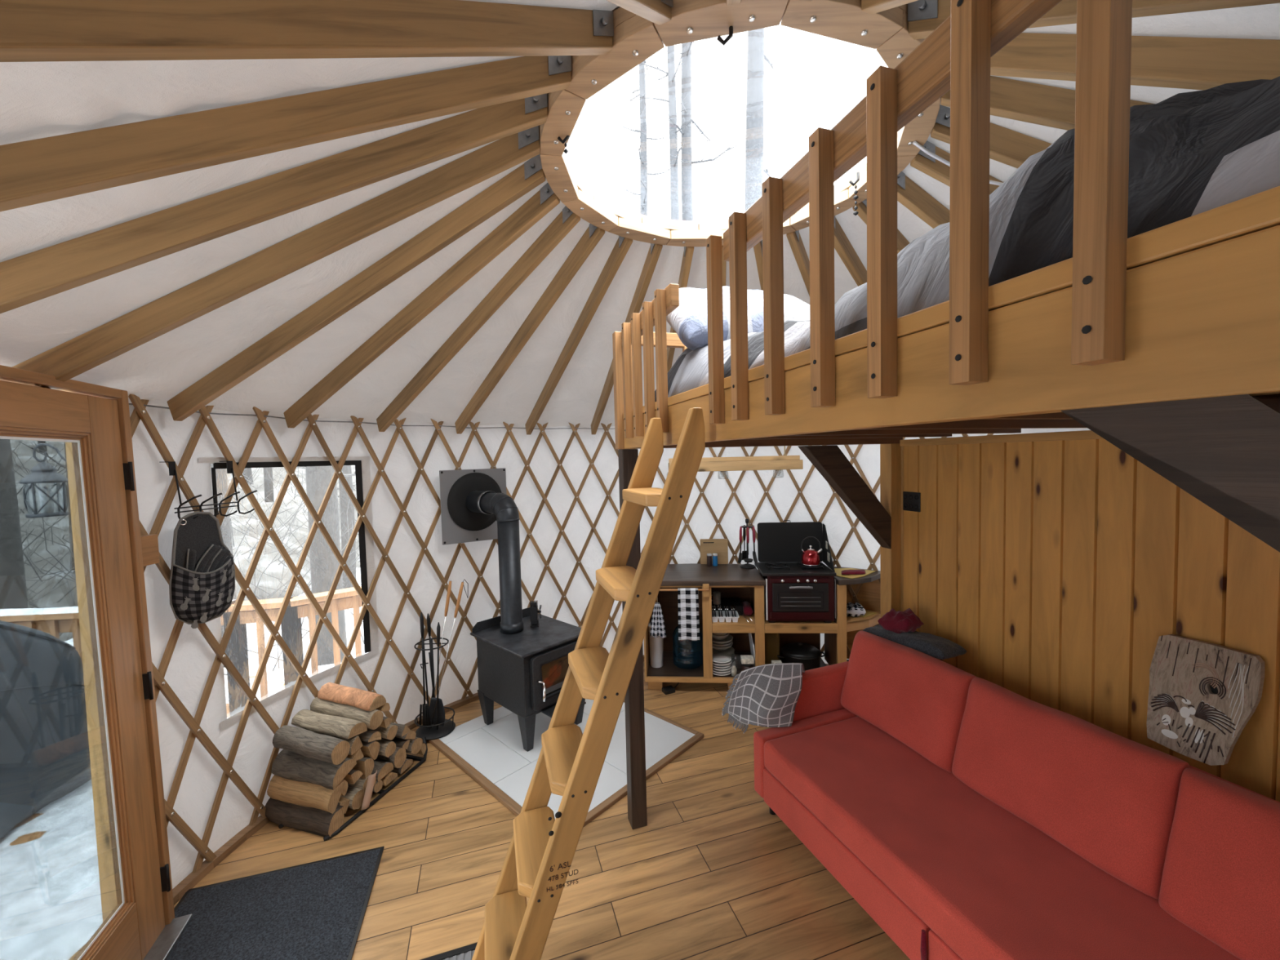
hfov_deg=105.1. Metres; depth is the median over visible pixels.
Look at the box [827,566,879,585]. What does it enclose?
countertop
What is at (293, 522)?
window
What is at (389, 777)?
log
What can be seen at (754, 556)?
slotted spoon
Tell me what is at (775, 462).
shelf
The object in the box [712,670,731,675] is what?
plate
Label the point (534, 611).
fan
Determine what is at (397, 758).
log
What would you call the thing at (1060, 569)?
wall
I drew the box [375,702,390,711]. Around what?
log
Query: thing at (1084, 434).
trim
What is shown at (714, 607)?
spoon
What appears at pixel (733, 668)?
glass bottle
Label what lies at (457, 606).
stick
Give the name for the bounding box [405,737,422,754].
log
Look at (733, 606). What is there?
table knife
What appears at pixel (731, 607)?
table knife
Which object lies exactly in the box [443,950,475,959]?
grille
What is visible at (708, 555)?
shaker
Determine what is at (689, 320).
pillow
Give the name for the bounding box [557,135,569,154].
ring hook
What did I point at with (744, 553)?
turner
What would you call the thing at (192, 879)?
baseboard
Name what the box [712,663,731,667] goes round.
plate
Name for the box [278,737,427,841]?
rack
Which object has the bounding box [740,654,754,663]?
box
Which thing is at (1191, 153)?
duvet
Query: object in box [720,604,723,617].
table knife
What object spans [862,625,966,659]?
sweater
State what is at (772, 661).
box
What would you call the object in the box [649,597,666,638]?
tea towel
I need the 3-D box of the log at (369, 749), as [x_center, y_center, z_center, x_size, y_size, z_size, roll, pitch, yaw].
[-1.656,1.506,2.787,0.387,0.111,0.086,-1,3,18]
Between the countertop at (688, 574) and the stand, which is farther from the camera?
the countertop at (688, 574)
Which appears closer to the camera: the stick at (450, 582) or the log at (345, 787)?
the log at (345, 787)
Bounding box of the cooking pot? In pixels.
[777,642,826,671]
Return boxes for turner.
[742,524,746,559]
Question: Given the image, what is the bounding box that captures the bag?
[764,633,779,664]
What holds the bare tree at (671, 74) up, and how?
on the ground
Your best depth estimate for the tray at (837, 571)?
3.87 m
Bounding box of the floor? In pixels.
[173,660,910,959]
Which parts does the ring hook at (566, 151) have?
chain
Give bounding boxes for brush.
[418,613,431,728]
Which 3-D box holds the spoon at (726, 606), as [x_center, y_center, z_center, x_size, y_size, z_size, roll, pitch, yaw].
[0.706,1.055,3.928,0.020,0.070,0.150,-1,3,3]
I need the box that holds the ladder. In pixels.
[471,407,705,959]
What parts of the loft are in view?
corner post, post, rail, rail, rail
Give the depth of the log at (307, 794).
2.51 m
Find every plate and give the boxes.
[439,467,506,545]
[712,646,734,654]
[712,653,731,662]
[712,660,732,665]
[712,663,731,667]
[712,665,732,670]
[712,668,731,673]
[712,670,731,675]
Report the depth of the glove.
3.96 m
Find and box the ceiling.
[0,0,1279,427]
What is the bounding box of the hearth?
[428,698,703,827]
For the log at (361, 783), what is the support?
on the log at (356, 795)
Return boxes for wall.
[128,404,1090,888]
[903,439,1279,801]
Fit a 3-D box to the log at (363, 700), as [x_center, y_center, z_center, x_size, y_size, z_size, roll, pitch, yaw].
[-1.649,1.234,2.807,0.387,0.098,0.119,-1,3,18]
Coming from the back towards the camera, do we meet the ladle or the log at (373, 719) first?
the ladle
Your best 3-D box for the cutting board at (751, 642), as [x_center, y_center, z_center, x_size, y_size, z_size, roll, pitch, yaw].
[0.911,1.371,3.975,0.042,0.341,0.250,-1,3,4]
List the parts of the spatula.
blade, handle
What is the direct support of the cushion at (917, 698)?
on the sofa
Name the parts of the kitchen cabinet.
panel, rail, panel, rail, post, rail, post, panel, rail, post, corner rail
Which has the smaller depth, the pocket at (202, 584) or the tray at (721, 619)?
the pocket at (202, 584)
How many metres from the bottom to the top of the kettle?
0.224 m
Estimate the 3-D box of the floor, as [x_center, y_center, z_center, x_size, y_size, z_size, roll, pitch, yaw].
[0.423,1.784,2.118,5.240,0.050,5.240,-1,3,0]
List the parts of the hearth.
edge trim, edge trim, edge trim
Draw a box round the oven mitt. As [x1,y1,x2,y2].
[846,602,866,617]
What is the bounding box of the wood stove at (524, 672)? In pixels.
[470,607,586,751]
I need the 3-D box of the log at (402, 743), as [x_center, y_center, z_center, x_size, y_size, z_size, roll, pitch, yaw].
[-1.575,1.599,3.004,0.364,0.056,0.068,-1,3,18]
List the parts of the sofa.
leg, panel, arm, drawer, drawer, frame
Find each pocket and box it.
[168,511,235,628]
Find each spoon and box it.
[711,604,714,617]
[713,604,715,617]
[724,604,727,617]
[725,604,729,617]
[752,526,757,562]
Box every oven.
[754,520,836,622]
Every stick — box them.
[431,579,468,728]
[433,581,451,697]
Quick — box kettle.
[800,536,822,565]
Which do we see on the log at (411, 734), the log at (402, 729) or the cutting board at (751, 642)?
the log at (402, 729)
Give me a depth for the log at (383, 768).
2.79 m
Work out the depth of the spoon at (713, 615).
3.93 m
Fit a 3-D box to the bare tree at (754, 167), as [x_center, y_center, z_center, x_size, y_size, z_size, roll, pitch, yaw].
[2.847,-7.235,11.289,1.156,19.008,2.013,0,3,24]
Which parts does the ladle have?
handle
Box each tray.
[711,610,739,622]
[834,568,875,578]
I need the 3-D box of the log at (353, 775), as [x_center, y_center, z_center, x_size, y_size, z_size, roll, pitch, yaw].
[-1.685,1.581,2.674,0.376,0.065,0.077,-1,3,18]
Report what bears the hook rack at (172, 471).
hanging from the lattice
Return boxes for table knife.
[717,604,720,617]
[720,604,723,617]
[730,604,733,617]
[732,604,736,617]
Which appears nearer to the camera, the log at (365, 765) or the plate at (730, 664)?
the log at (365, 765)
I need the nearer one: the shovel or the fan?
the shovel
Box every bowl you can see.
[711,632,727,635]
[711,632,729,639]
[711,634,733,644]
[712,640,733,647]
[712,642,733,650]
[743,558,753,562]
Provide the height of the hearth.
0.024 m
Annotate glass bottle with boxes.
[731,665,736,676]
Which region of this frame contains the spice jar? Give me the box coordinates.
[742,663,753,671]
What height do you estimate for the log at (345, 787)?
0.105 m
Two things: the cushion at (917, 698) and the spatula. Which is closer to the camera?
the cushion at (917, 698)
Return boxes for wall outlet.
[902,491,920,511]
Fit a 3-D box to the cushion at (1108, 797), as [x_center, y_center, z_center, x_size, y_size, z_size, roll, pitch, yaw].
[1.568,1.107,1.867,0.242,0.427,0.676,-2,3,-21]
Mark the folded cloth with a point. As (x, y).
(845, 571)
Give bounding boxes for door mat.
[166,845,384,959]
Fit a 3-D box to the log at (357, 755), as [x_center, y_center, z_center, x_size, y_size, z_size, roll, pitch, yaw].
[-1.684,1.474,2.676,0.377,0.062,0.068,-1,3,17]
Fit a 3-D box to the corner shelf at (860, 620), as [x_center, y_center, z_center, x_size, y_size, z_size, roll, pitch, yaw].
[1.771,1.079,3.959,0.390,0.016,0.450,-1,3,0]
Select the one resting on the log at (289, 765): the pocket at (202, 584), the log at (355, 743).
the log at (355, 743)
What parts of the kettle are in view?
handle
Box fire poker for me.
[426,613,431,666]
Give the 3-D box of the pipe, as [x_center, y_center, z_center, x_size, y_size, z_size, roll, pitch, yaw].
[-1.047,0.567,3.559,0.544,0.972,0.172,1,4,45]
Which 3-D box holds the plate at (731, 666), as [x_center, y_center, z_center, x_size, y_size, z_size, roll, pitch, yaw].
[0.653,1.501,3.949,0.176,0.015,0.176,-1,3,0]
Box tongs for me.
[419,612,433,707]
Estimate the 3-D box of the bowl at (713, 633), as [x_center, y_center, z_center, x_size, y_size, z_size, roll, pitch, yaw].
[0.668,1.283,4.146,0.170,0.050,0.170,-1,3,0]
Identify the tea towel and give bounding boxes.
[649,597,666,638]
[677,587,699,640]
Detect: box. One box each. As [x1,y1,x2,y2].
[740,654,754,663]
[771,660,782,663]
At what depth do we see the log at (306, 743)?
2.51 m
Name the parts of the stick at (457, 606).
stick handle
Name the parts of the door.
glass pane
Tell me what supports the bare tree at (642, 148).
on the ground
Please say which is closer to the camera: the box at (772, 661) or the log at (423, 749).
the log at (423, 749)
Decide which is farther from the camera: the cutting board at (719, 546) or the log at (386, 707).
the cutting board at (719, 546)
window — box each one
[197,456,379,731]
[588,5,866,224]
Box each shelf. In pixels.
[668,445,803,471]
[846,608,879,624]
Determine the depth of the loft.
0.62 m
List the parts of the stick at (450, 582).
stick handle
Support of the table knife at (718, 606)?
in the tray at (721, 619)
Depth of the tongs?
3.37 m
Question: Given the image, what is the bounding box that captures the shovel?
[428,622,445,729]
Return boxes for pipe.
[466,490,524,634]
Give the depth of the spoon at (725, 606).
3.93 m
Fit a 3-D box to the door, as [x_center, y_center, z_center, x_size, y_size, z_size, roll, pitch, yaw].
[-1.827,0.789,1.498,0.316,2.225,1.182,-3,3,-25]
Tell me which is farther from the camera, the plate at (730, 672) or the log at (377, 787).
the plate at (730, 672)
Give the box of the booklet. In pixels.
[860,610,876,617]
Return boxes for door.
[0,364,192,959]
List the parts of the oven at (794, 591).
burner, lid, control panel, panel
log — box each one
[264,797,343,838]
[266,774,345,813]
[271,749,356,790]
[272,725,350,764]
[291,709,367,738]
[305,728,363,755]
[310,697,383,729]
[317,682,386,711]
[337,796,350,813]
[340,785,364,809]
[341,779,347,795]
[342,768,362,784]
[346,748,363,760]
[347,773,376,792]
[352,756,374,778]
[356,728,381,742]
[360,740,380,759]
[367,724,397,740]
[371,759,393,782]
[372,779,382,792]
[374,738,395,757]
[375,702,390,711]
[376,746,406,768]
[379,716,392,728]
[381,737,409,749]
[381,771,397,786]
[390,722,410,736]
[391,758,413,774]
[395,730,416,739]
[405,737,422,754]
[417,742,426,755]
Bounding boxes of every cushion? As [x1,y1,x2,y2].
[840,630,976,773]
[951,676,1189,899]
[1158,767,1279,959]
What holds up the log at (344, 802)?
on the rack at (381, 792)
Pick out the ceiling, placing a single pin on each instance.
(46, 99)
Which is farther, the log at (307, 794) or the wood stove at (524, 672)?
the wood stove at (524, 672)
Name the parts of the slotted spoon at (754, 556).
handle, blade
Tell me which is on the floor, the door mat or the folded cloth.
the door mat
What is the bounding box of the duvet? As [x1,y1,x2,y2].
[654,75,1279,402]
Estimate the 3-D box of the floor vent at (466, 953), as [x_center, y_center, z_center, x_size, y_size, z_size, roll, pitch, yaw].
[-0.652,1.796,1.792,0.340,0.008,0.182,-2,3,-17]
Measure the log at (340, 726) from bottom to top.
0.093 m
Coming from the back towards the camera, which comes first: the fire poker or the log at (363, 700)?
the fire poker
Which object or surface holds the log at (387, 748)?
on the log at (397, 758)
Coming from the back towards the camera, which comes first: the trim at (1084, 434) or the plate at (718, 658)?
the plate at (718, 658)
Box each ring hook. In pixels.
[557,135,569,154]
[716,26,733,45]
[848,172,859,215]
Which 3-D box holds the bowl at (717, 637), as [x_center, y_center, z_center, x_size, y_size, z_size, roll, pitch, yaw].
[0.671,1.313,4.147,0.170,0.050,0.170,-1,3,0]
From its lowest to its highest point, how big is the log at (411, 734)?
0.073 m
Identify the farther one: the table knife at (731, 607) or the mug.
the mug
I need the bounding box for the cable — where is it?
[912,141,1002,186]
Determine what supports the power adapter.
on the floor
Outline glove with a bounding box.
[742,601,752,615]
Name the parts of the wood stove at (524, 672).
leg, plate, leg, door handle, door, door glass, leg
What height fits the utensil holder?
0.417 m
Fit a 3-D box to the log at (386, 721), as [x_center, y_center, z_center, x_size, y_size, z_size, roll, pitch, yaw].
[-1.617,1.395,2.877,0.366,0.059,0.065,-1,3,17]
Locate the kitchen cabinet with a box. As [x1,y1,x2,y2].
[644,572,880,690]
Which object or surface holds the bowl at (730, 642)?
on the bowl at (731, 645)
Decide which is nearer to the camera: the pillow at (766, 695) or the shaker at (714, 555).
the pillow at (766, 695)
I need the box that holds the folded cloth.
[841,569,865,574]
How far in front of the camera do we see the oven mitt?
3.84 m
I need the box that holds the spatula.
[737,526,742,563]
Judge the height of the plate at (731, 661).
0.015 m
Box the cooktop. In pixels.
[754,561,836,576]
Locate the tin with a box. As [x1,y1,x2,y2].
[711,598,742,615]
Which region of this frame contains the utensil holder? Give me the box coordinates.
[739,519,755,568]
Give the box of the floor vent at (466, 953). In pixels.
[422,942,477,959]
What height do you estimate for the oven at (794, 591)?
0.747 m
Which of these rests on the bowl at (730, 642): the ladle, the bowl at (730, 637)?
the bowl at (730, 637)
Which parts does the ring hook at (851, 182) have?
chain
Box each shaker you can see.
[706,553,711,566]
[712,553,717,566]
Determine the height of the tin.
0.084 m
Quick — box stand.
[413,637,455,740]
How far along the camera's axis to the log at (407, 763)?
2.93 m
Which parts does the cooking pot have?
pot lid, pot handle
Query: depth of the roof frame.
1.33 m
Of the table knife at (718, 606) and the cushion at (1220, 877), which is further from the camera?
the table knife at (718, 606)
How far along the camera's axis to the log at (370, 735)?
2.72 m
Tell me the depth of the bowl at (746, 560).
4.11 m
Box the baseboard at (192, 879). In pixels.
[172,654,828,905]
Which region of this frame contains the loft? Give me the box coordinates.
[612,0,1279,829]
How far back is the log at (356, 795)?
2.62 m
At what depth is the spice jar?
3.85 m
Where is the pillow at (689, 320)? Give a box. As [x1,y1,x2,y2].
[666,285,809,350]
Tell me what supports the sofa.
on the floor
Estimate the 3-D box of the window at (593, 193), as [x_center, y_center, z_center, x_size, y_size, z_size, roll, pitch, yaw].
[0.343,-1.486,1.967,1.480,0.276,1.480,-1,3,0]
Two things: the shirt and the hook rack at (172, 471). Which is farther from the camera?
the shirt
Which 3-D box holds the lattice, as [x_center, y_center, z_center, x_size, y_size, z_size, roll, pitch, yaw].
[-0.048,0.614,3.501,4.764,2.181,1.900,-2,3,-17]
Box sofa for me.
[753,661,1279,959]
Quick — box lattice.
[128,393,993,872]
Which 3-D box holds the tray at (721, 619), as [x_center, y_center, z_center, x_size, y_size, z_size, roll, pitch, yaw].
[0.673,1.091,3.915,0.220,0.044,0.164,-1,3,4]
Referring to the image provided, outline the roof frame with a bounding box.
[0,0,1279,434]
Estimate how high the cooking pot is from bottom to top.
0.206 m
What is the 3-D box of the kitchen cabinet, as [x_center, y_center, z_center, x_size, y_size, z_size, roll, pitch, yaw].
[1.012,1.216,4.039,1.930,0.878,0.613,-1,3,4]
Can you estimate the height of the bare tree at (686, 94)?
19.002 m
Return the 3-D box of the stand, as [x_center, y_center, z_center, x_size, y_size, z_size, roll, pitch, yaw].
[-1.418,1.403,3.367,0.260,0.636,0.260,-1,3,0]
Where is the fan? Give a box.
[529,600,541,627]
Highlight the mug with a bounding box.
[711,591,720,604]
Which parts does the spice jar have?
lid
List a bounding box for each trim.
[880,443,903,617]
[899,430,1104,446]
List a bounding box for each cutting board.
[699,538,728,564]
[748,633,755,666]
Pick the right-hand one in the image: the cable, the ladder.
the cable
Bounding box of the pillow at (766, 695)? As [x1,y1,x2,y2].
[721,662,804,733]
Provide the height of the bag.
0.300 m
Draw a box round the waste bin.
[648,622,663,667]
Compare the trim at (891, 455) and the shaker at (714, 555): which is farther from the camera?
the shaker at (714, 555)
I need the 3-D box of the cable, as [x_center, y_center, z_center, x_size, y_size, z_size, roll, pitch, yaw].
[1.625,-0.974,1.699,1.223,0.609,0.166,0,3,21]
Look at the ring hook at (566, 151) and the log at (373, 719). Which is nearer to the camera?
the ring hook at (566, 151)
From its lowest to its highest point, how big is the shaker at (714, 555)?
0.106 m
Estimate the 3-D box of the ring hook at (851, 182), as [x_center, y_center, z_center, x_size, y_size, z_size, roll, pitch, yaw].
[0.920,-1.226,2.104,0.045,0.180,0.021,-1,3,0]
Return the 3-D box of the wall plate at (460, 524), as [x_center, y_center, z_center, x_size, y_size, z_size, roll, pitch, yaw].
[-1.250,0.198,3.737,0.028,0.560,0.530,1,4,45]
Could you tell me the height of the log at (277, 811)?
0.125 m
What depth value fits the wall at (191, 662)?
3.53 m
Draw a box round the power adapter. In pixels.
[662,682,679,694]
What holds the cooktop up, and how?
in the oven at (794, 591)
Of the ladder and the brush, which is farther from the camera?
the brush
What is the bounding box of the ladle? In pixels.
[743,527,753,562]
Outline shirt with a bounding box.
[877,608,924,633]
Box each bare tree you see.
[608,48,680,215]
[632,42,697,220]
[666,41,738,221]
[744,27,774,211]
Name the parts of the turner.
handle, blade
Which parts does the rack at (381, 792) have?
bark strip, rail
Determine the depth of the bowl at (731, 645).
4.07 m
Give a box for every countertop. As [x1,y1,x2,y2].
[661,563,765,586]
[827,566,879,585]
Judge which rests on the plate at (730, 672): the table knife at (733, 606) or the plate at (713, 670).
the plate at (713, 670)
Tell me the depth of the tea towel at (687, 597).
3.76 m
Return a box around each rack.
[159,461,257,519]
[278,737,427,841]
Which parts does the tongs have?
tong arm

